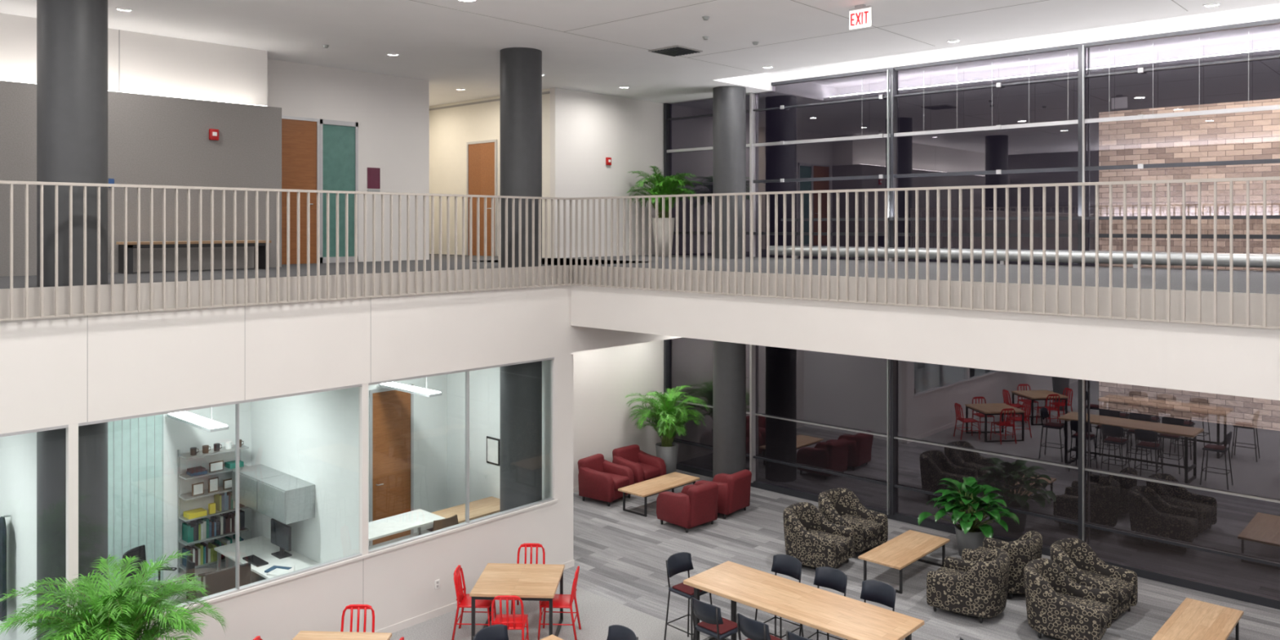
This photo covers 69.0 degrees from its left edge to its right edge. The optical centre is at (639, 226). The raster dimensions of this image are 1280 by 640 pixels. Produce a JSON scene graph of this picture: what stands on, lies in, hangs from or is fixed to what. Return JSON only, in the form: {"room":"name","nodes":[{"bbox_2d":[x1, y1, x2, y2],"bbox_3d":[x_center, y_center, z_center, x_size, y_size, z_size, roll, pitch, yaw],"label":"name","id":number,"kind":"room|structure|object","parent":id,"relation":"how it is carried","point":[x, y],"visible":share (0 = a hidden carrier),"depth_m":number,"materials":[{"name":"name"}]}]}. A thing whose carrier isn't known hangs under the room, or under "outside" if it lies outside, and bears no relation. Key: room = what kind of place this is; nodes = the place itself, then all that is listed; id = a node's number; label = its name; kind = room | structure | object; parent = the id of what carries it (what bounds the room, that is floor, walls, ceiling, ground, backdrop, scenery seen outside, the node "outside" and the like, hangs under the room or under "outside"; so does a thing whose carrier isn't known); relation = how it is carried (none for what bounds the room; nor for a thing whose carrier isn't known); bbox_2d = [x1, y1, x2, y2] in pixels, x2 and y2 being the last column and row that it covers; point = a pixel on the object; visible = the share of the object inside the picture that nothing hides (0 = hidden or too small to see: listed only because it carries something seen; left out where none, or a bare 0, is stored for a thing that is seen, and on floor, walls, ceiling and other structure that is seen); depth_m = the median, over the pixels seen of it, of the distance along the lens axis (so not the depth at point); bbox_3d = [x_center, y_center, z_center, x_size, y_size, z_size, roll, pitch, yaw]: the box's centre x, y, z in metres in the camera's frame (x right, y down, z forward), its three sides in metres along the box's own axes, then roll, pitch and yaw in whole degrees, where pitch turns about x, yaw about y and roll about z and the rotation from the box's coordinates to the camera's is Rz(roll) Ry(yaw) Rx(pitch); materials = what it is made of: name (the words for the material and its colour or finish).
{"room":"building atrium","nodes":[
{"label":"building atrium","id":0,"kind":"room"},
{"bbox_2d":[0,431,36,639],"bbox_3d":[-7.283,3.685,10.871,2.350,3.330,0.100,0,0,43],"label":"wall","id":1,"kind":"structure","parent":0,"point":[18,453],"depth_m":10.60,"materials":[{"name":"paint"}]},
{"bbox_2d":[0,515,10,622],"bbox_3d":[-7.382,3.925,10.772,0.490,1.150,0.161,0,0,43],"label":"coat","id":2,"kind":"object","parent":1,"relation":"hanging from","point":[2,522],"visible":0.97,"depth_m":10.61,"materials":[{"name":"fabric"}]},
{"bbox_2d":[0,13,267,106],"bbox_3d":[-9.847,-2.140,10.597,0.655,1.180,11.220,0,0,43],"label":"wall","id":3,"kind":"structure","parent":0,"point":[140,63],"depth_m":13.38,"materials":[{"name":"paint"}]},
{"bbox_2d":[0,80,281,276],"bbox_3d":[-9.699,-0.595,10.502,1.000,2.450,11.280,0,0,43],"label":"wall","id":4,"kind":"structure","parent":0,"point":[153,140],"depth_m":13.07,"materials":[{"name":"paint"}]},
{"bbox_2d":[0,80,264,106],"bbox_3d":[-9.500,-1.830,10.195,0.070,0.020,11.100,0,0,43],"label":"led strip","id":5,"kind":"object","parent":4,"relation":"attached to","point":[1,80],"visible":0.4,"depth_m":13.13,"materials":[{"name":"white"}]},
{"bbox_2d":[208,128,218,140],"bbox_3d":[-6.190,-1.330,13.522,0.060,0.160,0.130,0,0,43],"label":"fire alarm","id":6,"kind":"object","parent":4,"relation":"attached to","point":[213,133],"visible":1,"depth_m":13.50,"materials":[{"name":"plastic"}]},
{"bbox_2d":[0,266,571,434],"bbox_3d":[-6.043,1.325,9.318,0.120,1.390,14.500,0,0,43],"label":"fascia","id":7,"kind":"object","parent":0,"point":[141,362],"visible":0.89,"depth_m":10.85,"materials":[{"name":"white paint"}]},
{"bbox_2d":[0,180,572,320],"bbox_3d":[-5.981,0.237,9.227,0.095,1.355,14.450,0,0,43],"label":"balcony railing","id":8,"kind":"object","parent":7,"relation":"attached to","point":[27,303],"visible":1,"depth_m":11.11,"materials":[{"name":"metal"}]},
{"bbox_2d":[87,315,558,617],"bbox_3d":[-6.089,3.085,9.157,0.030,4.330,14.200,0,0,43],"label":"joint","id":9,"kind":"object","parent":7,"relation":"attached to","point":[306,573],"visible":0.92,"depth_m":11.73,"materials":[{"name":"white paint"}]},
{"bbox_2d":[143,373,447,604],"bbox_3d":[-8.411,3.685,11.470,0.120,3.330,14.450,0,0,43],"label":"wall","id":10,"kind":"structure","parent":0,"point":[430,414],"depth_m":13.85,"materials":[{"name":"paint"}]},
{"bbox_2d":[107,414,163,589],"bbox_3d":[-6.997,3.950,12.886,0.033,2.600,0.750,0,0,43],"label":"window blinds","id":11,"kind":"object","parent":10,"relation":"attached to","point":[135,445],"visible":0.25,"depth_m":12.89,"materials":[{"name":"fabric"}]},
{"bbox_2d":[177,444,248,572],"bbox_3d":[-6.205,4.075,13.550,0.298,1.750,0.900,0,0,43],"label":"bookshelf","id":12,"kind":"object","parent":10,"relation":"attached to","point":[187,496],"visible":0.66,"depth_m":13.32,"materials":[{"name":"metal"}]},
{"bbox_2d":[190,447,199,455],"bbox_3d":[-6.376,3.220,13.312,0.107,0.100,0.085,0,0,-15],"label":"coffee mug","id":13,"kind":"object","parent":12,"relation":"on","point":[193,450],"visible":1,"depth_m":13.28,"materials":[{"name":"brown ceramic"}]},
{"bbox_2d":[183,502,215,519],"bbox_3d":[-6.326,4.080,13.376,0.200,0.140,0.380,0,0,43],"label":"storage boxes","id":14,"kind":"object","parent":12,"relation":"in","point":[197,513],"visible":1,"depth_m":13.32,"materials":[{"name":"yellow plastic"}]},
{"bbox_2d":[202,444,210,453],"bbox_3d":[-6.261,3.220,13.438,0.107,0.100,0.085,0,0,-15],"label":"coffee mug","id":15,"kind":"object","parent":12,"relation":"on","point":[206,447],"visible":1,"depth_m":13.41,"materials":[{"name":"brown"}]},
{"bbox_2d":[191,460,231,496],"bbox_3d":[-6.172,3.635,13.492,0.028,0.430,0.620,0,0,43],"label":"photo frames","id":16,"kind":"object","parent":12,"relation":"in","point":[197,489],"visible":0.91,"depth_m":13.47,"materials":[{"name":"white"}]},
{"bbox_2d":[182,460,244,566],"bbox_3d":[-6.208,4.165,13.562,0.200,1.370,0.814,0,0,43],"label":"books","id":17,"kind":"object","parent":12,"relation":"in","point":[224,523],"visible":0.73,"depth_m":13.46,"materials":[{"name":"paper"}]},
{"bbox_2d":[225,440,233,448],"bbox_3d":[-6.037,3.220,13.680,0.107,0.100,0.085,0,0,-15],"label":"coffee mug","id":18,"kind":"object","parent":12,"relation":"on","point":[228,444],"visible":1,"depth_m":13.65,"materials":[{"name":"ceramic"}]},
{"bbox_2d":[368,384,413,546],"bbox_3d":[-4.221,4.050,15.862,0.080,2.600,0.850,0,0,43],"label":"door","id":19,"kind":"structure","parent":10,"relation":"in","point":[391,411],"depth_m":15.86,"materials":[{"name":"brown wood"}]},
{"bbox_2d":[251,386,358,563],"bbox_3d":[-4.737,3.685,13.093,3.080,3.330,0.080,0,0,43],"label":"wall","id":20,"kind":"structure","parent":0,"point":[313,438],"depth_m":12.73,"materials":[{"name":"paint"}]},
{"bbox_2d":[231,463,315,524],"bbox_3d":[-5.210,3.775,13.178,1.630,0.450,0.433,0,0,43],"label":"upper cabinet","id":21,"kind":"object","parent":20,"relation":"attached to","point":[286,499],"visible":1,"depth_m":12.83,"materials":[{"name":"metal"}]},
{"bbox_2d":[267,58,429,262],"bbox_3d":[-5.215,-1.050,16.209,0.150,3.360,3.550,0,0,43],"label":"wall","id":22,"kind":"structure","parent":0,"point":[391,113],"depth_m":16.67,"materials":[{"name":"white paint"}]},
{"bbox_2d":[281,115,319,264],"bbox_3d":[-5.764,-0.595,15.443,0.080,2.450,0.980,0,0,43],"label":"door","id":23,"kind":"structure","parent":22,"relation":"attached to","point":[300,136],"depth_m":15.56,"materials":[{"name":"brown wood"}]},
{"bbox_2d":[320,119,358,262],"bbox_3d":[-5.203,-0.595,16.082,0.040,2.450,0.720,0,0,43],"label":"sidelight","id":24,"kind":"object","parent":22,"relation":"attached to","point":[339,140],"visible":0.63,"depth_m":16.08,"materials":[{"name":"glass"}]},
{"bbox_2d":[367,167,380,191],"bbox_3d":[-4.748,-0.825,16.594,0.015,0.430,0.250,0,0,43],"label":"room sign","id":25,"kind":"object","parent":22,"relation":"attached to","point":[373,174],"visible":0.89,"depth_m":16.58,"materials":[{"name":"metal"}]},
{"bbox_2d":[137,494,573,639],"bbox_3d":[-6.026,4.785,9.336,0.120,1.130,14.550,0,0,43],"label":"wall","id":26,"kind":"structure","parent":0,"point":[397,584],"depth_m":12.24,"materials":[{"name":"white paint"}]},
{"bbox_2d":[0,356,558,639],"bbox_3d":[-6.116,3.120,9.205,0.085,2.200,14.235,0,0,43],"label":"window","id":27,"kind":"structure","parent":26,"relation":"in","point":[72,430],"depth_m":11.90,"materials":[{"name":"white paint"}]},
{"bbox_2d":[374,560,574,633],"bbox_3d":[-5.974,5.300,9.295,0.012,0.100,14.560,0,0,43],"label":"baseboard","id":28,"kind":"structure","parent":26,"relation":"attached to","point":[433,614],"depth_m":12.59,"materials":[{"name":"white paint"}]},
{"bbox_2d":[429,88,550,257],"bbox_3d":[-3.283,-1.050,19.888,4.200,3.360,0.120,0,0,43],"label":"wall","id":29,"kind":"structure","parent":0,"point":[450,128],"depth_m":20.44,"materials":[{"name":"paint"}]},
{"bbox_2d":[466,139,497,256],"bbox_3d":[-3.395,-0.595,19.855,1.020,2.450,0.080,0,0,43],"label":"door","id":30,"kind":"structure","parent":29,"relation":"in","point":[481,156],"depth_m":19.88,"materials":[{"name":"brown wood"}]},
{"bbox_2d":[429,91,550,111],"bbox_3d":[-3.330,-2.650,19.837,4.200,0.040,0.020,0,0,43],"label":"trim","id":31,"kind":"structure","parent":29,"relation":"attached to","point":[544,92],"depth_m":20.15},
{"bbox_2d":[447,360,551,523],"bbox_3d":[-2.302,3.685,15.731,3.080,3.330,0.100,0,0,43],"label":"wall","id":32,"kind":"structure","parent":0,"point":[484,384],"depth_m":16.08,"materials":[{"name":"paint"}]},
{"bbox_2d":[486,435,499,466],"bbox_3d":[-2.501,3.825,15.832,0.350,0.450,0.019,0,0,43],"label":"framed picture","id":33,"kind":"object","parent":32,"relation":"attached to","point":[492,443],"visible":1,"depth_m":15.81,"materials":[{"name":"black metal"}]},
{"bbox_2d":[558,354,573,498],"bbox_3d":[-1.208,3.120,14.558,0.120,2.200,0.340,0,0,43],"label":"wall pier","id":34,"kind":"object","parent":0,"point":[565,362],"visible":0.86,"depth_m":14.52,"materials":[{"name":"white paint"}]},
{"bbox_2d":[550,87,663,487],"bbox_3d":[-1.372,1.310,18.751,0.150,8.080,5.600,0,0,43],"label":"wall","id":35,"kind":"structure","parent":0,"point":[587,128],"depth_m":19.38,"materials":[{"name":"white paint"}]},
{"bbox_2d":[555,250,655,257],"bbox_3d":[-0.573,0.580,19.497,0.015,0.100,3.220,0,0,43],"label":"baseboard","id":36,"kind":"structure","parent":35,"relation":"attached to","point":[627,252],"depth_m":19.29,"materials":[{"name":"white paint"}]},
{"bbox_2d":[663,18,1279,609],"bbox_3d":[7.408,1.225,14.405,18.650,8.250,0.240,0,0,43],"label":"window","id":37,"kind":"structure","parent":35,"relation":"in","point":[891,513],"depth_m":16.24,"materials":[{"name":"metal"}]},
{"bbox_2d":[780,31,1248,182],"bbox_3d":[6.837,-1.812,14.843,10.987,1.875,0.070,0,0,43],"label":"clips","id":38,"kind":"object","parent":37,"relation":"attached to","point":[1140,69],"visible":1,"depth_m":15.23,"materials":[{"name":"metal"}]},
{"bbox_2d":[781,215,1279,221],"bbox_3d":[8.339,-0.125,13.314,15.040,0.050,0.090,0,0,43],"label":"uplight","id":39,"kind":"object","parent":37,"relation":"attached to","point":[1176,217],"visible":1,"depth_m":14.75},
{"bbox_2d":[1099,408,1279,515],"bbox_3d":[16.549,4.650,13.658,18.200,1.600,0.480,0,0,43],"label":"window pane","id":40,"kind":"structure","parent":37,"relation":"attached to","point":[1233,459],"depth_m":18.48,"materials":[{"name":"glass"}]},
{"bbox_2d":[571,325,681,352],"bbox_3d":[0.616,1.768,16.814,0.500,0.435,5.550,0,0,43],"label":"ceiling","id":41,"kind":"structure","parent":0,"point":[583,339],"depth_m":15.14,"materials":[{"name":"white paint"}]},
{"bbox_2d":[0,0,1279,106],"bbox_3d":[-1.694,-2.760,7.823,23.100,0.060,18.200,0,0,43],"label":"ceiling","id":42,"kind":"structure","parent":0,"point":[450,49],"depth_m":12.89,"materials":[{"name":"paint"}]},
{"bbox_2d":[648,44,702,56],"bbox_3d":[0.552,-2.715,14.459,0.600,0.030,0.600,0,0,43],"label":"ceiling vent","id":43,"kind":"object","parent":42,"relation":"in","point":[673,51],"visible":1,"depth_m":14.38,"materials":[{"name":"metal"}]},
{"bbox_2d":[607,78,775,103],"bbox_3d":[0.946,-2.760,19.163,3.000,0.060,2.050,0,0,43],"label":"ceiling panel","id":44,"kind":"object","parent":42,"relation":"attached to","point":[700,91],"depth_m":18.92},
{"bbox_2d":[848,4,871,29],"bbox_3d":[2.723,-2.590,11.503,0.300,0.280,0.060,0,0,43],"label":"exit sign","id":45,"kind":"object","parent":42,"relation":"hanging from","point":[860,16],"visible":1,"depth_m":11.49,"materials":[{"name":"plastic"}]},
{"bbox_2d":[722,3,1279,88],"bbox_3d":[7.598,-2.960,12.583,15.900,0.340,2.800,0,0,43],"label":"cove","id":46,"kind":"object","parent":42,"relation":"in","point":[1266,12],"visible":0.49,"depth_m":15.29,"materials":[{"name":"paint"}]},
{"bbox_2d":[0,253,1279,294],"bbox_3d":[-1.016,0.740,8.483,23.000,0.220,20.090,0,0,43],"label":"floor","id":47,"kind":"structure","parent":0,"point":[1239,277],"depth_m":12.71,"materials":[{"name":"carpet"}]},
{"bbox_2d":[115,240,271,274],"bbox_3d":[-6.203,0.420,13.037,0.400,0.420,1.950,0,0,43],"label":"bench","id":48,"kind":"object","parent":47,"relation":"on","point":[261,243],"visible":0.84,"depth_m":12.80,"materials":[{"name":"black metal"}]},
{"bbox_2d":[626,165,703,256],"bbox_3d":[0.492,-0.301,19.416,1.585,1.862,1.623,0,0,-29],"label":"potted palm","id":49,"kind":"object","parent":47,"relation":"on","point":[664,186],"visible":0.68,"depth_m":19.29,"materials":[{"name":"plant"}]},
{"bbox_2d":[769,245,1279,268],"bbox_3d":[8.281,0.507,13.177,15.500,0.245,0.190,0,0,43],"label":"pipe","id":50,"kind":"object","parent":47,"relation":"on","point":[1273,260],"visible":0.84,"depth_m":14.62,"materials":[{"name":"metal"}]},
{"bbox_2d":[159,469,1279,639],"bbox_3d":[0.510,5.400,7.115,18.900,0.100,20.150,0,0,43],"label":"floor","id":51,"kind":"structure","parent":0,"point":[621,556],"depth_m":13.72,"materials":[{"name":"wood"}]},
{"bbox_2d":[36,0,107,639],"bbox_3d":[-6.061,1.310,9.947,0.650,8.080,0.650,0,0,43],"label":"round column","id":52,"kind":"structure","parent":51,"relation":"on","point":[72,35],"depth_m":9.69,"materials":[{"name":"paint"}]},
{"bbox_2d":[0,550,229,639],"bbox_3d":[-4.891,4.241,8.583,1.927,2.218,1.913,0,0,-43],"label":"potted palm","id":53,"kind":"object","parent":51,"relation":"on","point":[118,615],"visible":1,"depth_m":8.48,"materials":[{"name":"plant"}]},
{"bbox_2d":[120,544,177,601],"bbox_3d":[-6.523,4.840,12.407,0.640,1.020,0.660,0,0,8],"label":"office chair","id":54,"kind":"object","parent":51,"relation":"on","point":[140,551],"visible":0.12,"depth_m":12.54,"materials":[{"name":"black fabric"}]},
{"bbox_2d":[185,553,216,599],"bbox_3d":[-5.632,4.840,12.259,0.640,1.020,0.660,0,0,-32],"label":"office chair","id":55,"kind":"object","parent":51,"relation":"on","point":[190,566],"visible":0.12,"depth_m":12.04,"materials":[{"name":"black metal"}]},
{"bbox_2d":[213,535,319,583],"bbox_3d":[-5.425,4.975,12.258,2.400,0.750,2.060,0,0,43],"label":"office desk","id":56,"kind":"object","parent":51,"relation":"on","point":[262,547],"visible":0.25,"depth_m":13.11,"materials":[{"name":"laminate"}]},
{"bbox_2d":[204,562,250,595],"bbox_3d":[-4.974,4.370,11.258,0.180,0.460,0.540,0,0,43],"label":"filing cabinet","id":57,"kind":"object","parent":56,"relation":"on","point":[224,580],"visible":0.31,"depth_m":11.22,"materials":[{"name":"black metal"}]},
{"bbox_2d":[242,554,268,567],"bbox_3d":[-5.271,4.588,12.757,0.450,0.025,0.160,0,0,43],"label":"keyboard","id":58,"kind":"object","parent":56,"relation":"on","point":[253,559],"visible":0.98,"depth_m":12.73,"materials":[{"name":"black plastic"}]},
{"bbox_2d":[264,564,294,576],"bbox_3d":[-4.613,4.586,12.260,0.868,0.028,0.426,0,0,43],"label":"papers","id":59,"kind":"object","parent":56,"relation":"on","point":[274,571],"visible":0.37,"depth_m":12.37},
{"bbox_2d":[271,518,292,559],"bbox_3d":[-5.009,4.370,13.004,0.540,0.460,0.180,0,0,43],"label":"computer monitor","id":60,"kind":"object","parent":56,"relation":"on","point":[281,533],"visible":1,"depth_m":12.96,"materials":[{"name":"black plastic"}]},
{"bbox_2d":[292,631,391,639],"bbox_3d":[-3.361,4.975,10.027,1.060,0.750,1.060,0,0,3],"label":"cafe table","id":61,"kind":"object","parent":51,"relation":"on","point":[302,635],"visible":1,"depth_m":10.44,"materials":[{"name":"beige wood"}]},
{"bbox_2d":[340,604,374,632],"bbox_3d":[-3.324,4.912,10.774,0.425,0.880,0.518,0,0,0],"label":"metal chair","id":62,"kind":"object","parent":51,"relation":"on","point":[352,606],"visible":0.71,"depth_m":10.98,"materials":[{"name":"metal"}]},
{"bbox_2d":[368,496,500,541],"bbox_3d":[-3.304,4.975,14.704,1.000,0.750,2.730,0,0,43],"label":"office desk","id":63,"kind":"object","parent":51,"relation":"on","point":[377,529],"visible":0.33,"depth_m":14.71,"materials":[{"name":"laminate"}]},
{"bbox_2d":[432,514,458,531],"bbox_3d":[-3.067,4.840,13.988,0.640,1.020,0.660,0,0,43],"label":"office chair","id":64,"kind":"object","parent":51,"relation":"on","point":[442,523],"visible":0.02,"depth_m":13.75,"materials":[{"name":"brown"}]},
{"bbox_2d":[451,564,496,639],"bbox_3d":[-2.164,4.912,12.181,0.518,0.880,0.425,0,0,2],"label":"metal chair","id":65,"kind":"object","parent":51,"relation":"on","point":[464,600],"visible":0.9,"depth_m":12.10,"materials":[{"name":"metal"}]},
{"bbox_2d":[472,624,508,639],"bbox_3d":[-1.429,4.786,9.620,0.530,1.131,0.462,0,0,43],"label":"bar stool","id":66,"kind":"object","parent":51,"relation":"on","point":[495,632],"visible":1,"depth_m":9.83,"materials":[{"name":"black plastic"}]},
{"bbox_2d":[491,595,528,639],"bbox_3d":[-1.610,4.912,11.505,0.425,0.880,0.518,0,0,0],"label":"metal chair","id":67,"kind":"object","parent":51,"relation":"on","point":[513,621],"visible":0.87,"depth_m":11.31,"materials":[{"name":"metal"}]},
{"bbox_2d":[469,563,564,639],"bbox_3d":[-1.578,4.975,12.151,1.060,0.750,1.060,0,0,3],"label":"cafe table","id":68,"kind":"object","parent":51,"relation":"on","point":[529,582],"visible":0.89,"depth_m":12.04,"materials":[{"name":"beige wood"}]},
{"bbox_2d":[500,47,542,511],"bbox_3d":[-1.857,1.310,14.532,0.650,8.080,0.650,0,0,43],"label":"round column","id":69,"kind":"structure","parent":51,"relation":"on","point":[521,68],"depth_m":14.25,"materials":[{"name":"paint"}]},
{"bbox_2d":[511,542,545,613],"bbox_3d":[-1.540,4.912,12.898,0.425,0.880,0.518,0,0,2],"label":"metal chair","id":70,"kind":"object","parent":51,"relation":"on","point":[525,544],"visible":0.38,"depth_m":13.10,"materials":[{"name":"metal"}]},
{"bbox_2d":[540,634,564,639],"bbox_3d":[-0.227,4.825,8.550,2.730,1.050,0.900,0,0,43],"label":"bar table","id":71,"kind":"object","parent":51,"relation":"on","point":[552,637],"visible":1,"depth_m":9.70,"materials":[{"name":"beige wood"}]},
{"bbox_2d":[537,565,581,639],"bbox_3d":[-1.049,4.912,12.174,0.518,0.880,0.425,0,0,4],"label":"metal chair","id":72,"kind":"object","parent":51,"relation":"on","point":[559,601],"visible":0.94,"depth_m":12.07,"materials":[{"name":"metal"}]},
{"bbox_2d":[577,453,634,506],"bbox_3d":[-0.686,4.957,18.250,0.901,0.786,0.820,0,0,36],"label":"armchair","id":73,"kind":"object","parent":51,"relation":"on","point":[599,478],"visible":1,"depth_m":18.03,"materials":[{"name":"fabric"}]},
{"bbox_2d":[606,624,638,639],"bbox_3d":[-0.318,4.786,9.606,0.530,1.131,0.462,0,0,-43],"label":"bar stool","id":74,"kind":"object","parent":51,"relation":"on","point":[615,632],"visible":1,"depth_m":9.83,"materials":[{"name":"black plastic"}]},
{"bbox_2d":[612,444,666,484],"bbox_3d":[-0.042,4.957,19.022,0.820,0.786,0.901,0,0,-44],"label":"armchair","id":75,"kind":"object","parent":51,"relation":"on","point":[645,466],"visible":0.6,"depth_m":18.96,"materials":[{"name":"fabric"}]},
{"bbox_2d":[617,471,700,516],"bbox_3d":[0.380,5.140,17.849,0.650,0.420,1.650,0,0,43],"label":"coffee table","id":76,"kind":"object","parent":51,"relation":"on","point":[652,486],"visible":0.84,"depth_m":17.69,"materials":[{"name":"beige wood"}]},
{"bbox_2d":[623,385,710,474],"bbox_3d":[0.569,4.354,19.406,1.717,1.993,1.605,0,0,43],"label":"potted palm","id":77,"kind":"object","parent":51,"relation":"on","point":[668,415],"visible":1,"depth_m":19.32,"materials":[{"name":"plant"}]},
{"bbox_2d":[656,481,718,533],"bbox_3d":[0.872,4.957,16.678,0.820,0.786,0.901,0,0,-44],"label":"armchair","id":78,"kind":"object","parent":51,"relation":"on","point":[695,505],"visible":1,"depth_m":16.37,"materials":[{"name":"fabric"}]},
{"bbox_2d":[663,551,715,639],"bbox_3d":[0.628,4.786,11.805,0.462,1.131,0.530,0,0,-43],"label":"bar stool","id":79,"kind":"object","parent":51,"relation":"on","point":[678,562],"visible":0.73,"depth_m":11.83,"materials":[{"name":"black plastic"}]},
{"bbox_2d":[690,596,741,639],"bbox_3d":[0.878,4.786,10.642,0.530,1.131,0.462,0,0,-44],"label":"bar stool","id":80,"kind":"object","parent":51,"relation":"on","point":[713,624],"visible":0.88,"depth_m":10.50,"materials":[{"name":"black plastic"}]},
{"bbox_2d":[693,469,751,519],"bbox_3d":[1.558,4.957,17.451,0.901,0.786,0.820,0,0,40],"label":"armchair","id":81,"kind":"object","parent":51,"relation":"on","point":[734,489],"visible":0.73,"depth_m":17.08,"materials":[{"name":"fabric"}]},
{"bbox_2d":[712,85,746,479],"bbox_3d":[1.772,1.310,18.435,0.650,8.080,0.650,0,0,43],"label":"round column","id":82,"kind":"structure","parent":51,"relation":"on","point":[729,102],"depth_m":18.15,"materials":[{"name":"paint"}]},
{"bbox_2d":[736,613,782,639],"bbox_3d":[1.355,4.786,10.201,0.530,1.131,0.462,0,0,-43],"label":"bar stool","id":83,"kind":"object","parent":51,"relation":"on","point":[753,629],"visible":1,"depth_m":10.01,"materials":[{"name":"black plastic"}]},
{"bbox_2d":[755,554,804,639],"bbox_3d":[1.747,4.786,11.728,0.462,1.131,0.530,0,0,44],"label":"bar stool","id":84,"kind":"object","parent":51,"relation":"on","point":[790,566],"visible":0.44,"depth_m":11.89,"materials":[{"name":"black plastic"}]},
{"bbox_2d":[786,631,812,639],"bbox_3d":[1.827,4.786,9.766,0.462,1.131,0.530,0,0,44],"label":"bar stool","id":85,"kind":"object","parent":51,"relation":"on","point":[789,635],"visible":1,"depth_m":9.65,"materials":[{"name":"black plastic"}]},
{"bbox_2d":[683,560,924,639],"bbox_3d":[1.813,4.825,10.723,2.680,1.050,0.900,0,0,43],"label":"bar table","id":86,"kind":"object","parent":51,"relation":"on","point":[834,614],"visible":0.83,"depth_m":10.65,"materials":[{"name":"beige wood"}]},
{"bbox_2d":[782,502,854,568],"bbox_3d":[2.793,4.923,14.724,1.013,0.845,0.854,0,0,37],"label":"patterned armchair","id":87,"kind":"object","parent":51,"relation":"on","point":[810,538],"visible":0.85,"depth_m":14.53,"materials":[{"name":"fabric"}]},
{"bbox_2d":[799,566,847,639],"bbox_3d":[2.224,4.786,11.288,0.462,1.131,0.530,0,0,41],"label":"bar stool","id":88,"kind":"object","parent":51,"relation":"on","point":[832,578],"visible":0.48,"depth_m":11.47,"materials":[{"name":"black plastic"}]},
{"bbox_2d":[817,488,888,556],"bbox_3d":[3.504,4.923,15.524,0.854,0.845,1.013,0,0,-42],"label":"patterned armchair","id":89,"kind":"object","parent":51,"relation":"on","point":[839,506],"visible":0.68,"depth_m":15.41,"materials":[{"name":"fabric"}]},
{"bbox_2d":[860,579,896,611],"bbox_3d":[2.695,4.786,10.854,0.462,1.131,0.530,0,0,42],"label":"bar stool","id":90,"kind":"object","parent":51,"relation":"on","point":[876,591],"visible":0.39,"depth_m":11.04,"materials":[{"name":"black plastic"}]},
{"bbox_2d":[857,529,950,593],"bbox_3d":[4.069,5.140,14.274,0.680,0.420,1.660,0,0,43],"label":"coffee table","id":91,"kind":"object","parent":51,"relation":"on","point":[903,550],"visible":0.9,"depth_m":14.17,"materials":[{"name":"beige wood"}]},
{"bbox_2d":[926,548,1009,623],"bbox_3d":[4.582,4.923,12.924,1.013,0.845,0.854,0,0,37],"label":"patterned armchair","id":92,"kind":"object","parent":51,"relation":"on","point":[979,588],"visible":1,"depth_m":12.57,"materials":[{"name":"fabric"}]},
{"bbox_2d":[917,476,1019,556],"bbox_3d":[5.316,4.745,15.061,1.504,1.211,1.467,0,0,43],"label":"plant","id":93,"kind":"object","parent":51,"relation":"on","point":[971,535],"visible":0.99,"depth_m":14.95,"materials":[{"name":"green plant"}]},
{"bbox_2d":[961,530,1042,599],"bbox_3d":[5.378,4.923,13.743,0.854,0.845,1.013,0,0,-44],"label":"patterned armchair","id":94,"kind":"object","parent":51,"relation":"on","point":[1028,547],"visible":0.5,"depth_m":13.29,"materials":[{"name":"fabric"}]},
{"bbox_2d":[1023,558,1111,639],"bbox_3d":[5.571,4.923,12.160,1.013,0.845,0.854,0,0,37],"label":"patterned armchair","id":95,"kind":"object","parent":51,"relation":"on","point":[1058,606],"visible":1,"depth_m":11.97,"materials":[{"name":"fabric"}]},
{"bbox_2d":[1049,537,1137,620],"bbox_3d":[6.281,4.923,12.960,0.854,0.845,1.013,0,0,-43],"label":"patterned armchair","id":96,"kind":"object","parent":51,"relation":"on","point":[1074,556],"visible":0.62,"depth_m":12.88,"materials":[{"name":"fabric"}]},
{"bbox_2d":[1151,597,1243,639],"bbox_3d":[6.915,5.140,11.512,0.650,0.420,1.700,0,0,43],"label":"coffee table","id":97,"kind":"object","parent":51,"relation":"on","point":[1193,620],"visible":1,"depth_m":11.58,"materials":[{"name":"beige wood"}]},
{"bbox_2d":[571,284,1279,400],"bbox_3d":[4.694,1.095,9.378,15.820,0.930,0.150,0,0,43],"label":"fascia","id":98,"kind":"object","parent":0,"point":[1227,360],"visible":0.56,"depth_m":10.23,"materials":[{"name":"white paint"}]},
{"bbox_2d":[570,176,1279,328],"bbox_3d":[4.659,0.237,9.244,15.690,1.355,0.095,0,0,43],"label":"balcony railing","id":99,"kind":"object","parent":98,"relation":"attached to","point":[1231,308],"visible":1,"depth_m":10.33,"materials":[{"name":"metal"}]},
{"bbox_2d":[1098,98,1279,431],"bbox_3d":[16.542,0.725,13.650,18.200,6.250,0.500,0,0,43],"label":"wall","id":100,"kind":"structure","parent":0,"point":[1255,135],"depth_m":18.44,"materials":[{"name":"brick"}]},
{"bbox_3d":[-7.219,1.960,10.403,3.080,0.120,14.500,0,0,43],"label":"ceiling","id":101,"kind":"structure","parent":0,"visible":0},
{"bbox_2d":[167,407,228,432],"bbox_3d":[-6.056,2.355,12.718,1.450,0.670,0.240,0,0,43],"label":"pendant light","id":102,"kind":"object","parent":101,"relation":"hanging from","point":[197,421],"visible":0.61,"depth_m":12.57,"materials":[{"name":"metal"}]},
{"bbox_2d":[378,377,441,397],"bbox_3d":[-3.763,2.355,15.202,1.450,0.670,0.240,0,0,43],"label":"pendant light","id":103,"kind":"object","parent":101,"relation":"hanging from","point":[392,385],"visible":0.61,"depth_m":15.06,"materials":[{"name":"metal"}]},
{"label":"outside","id":104,"kind":"structure","parent":0,"visible":0},
{"bbox_2d":[670,337,1279,598],"bbox_3d":[16.924,5.550,25.714,70.000,0.200,29.250,0,0,43],"label":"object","id":105,"kind":"structure","parent":104,"point":[1031,416],"depth_m":22.88,"materials":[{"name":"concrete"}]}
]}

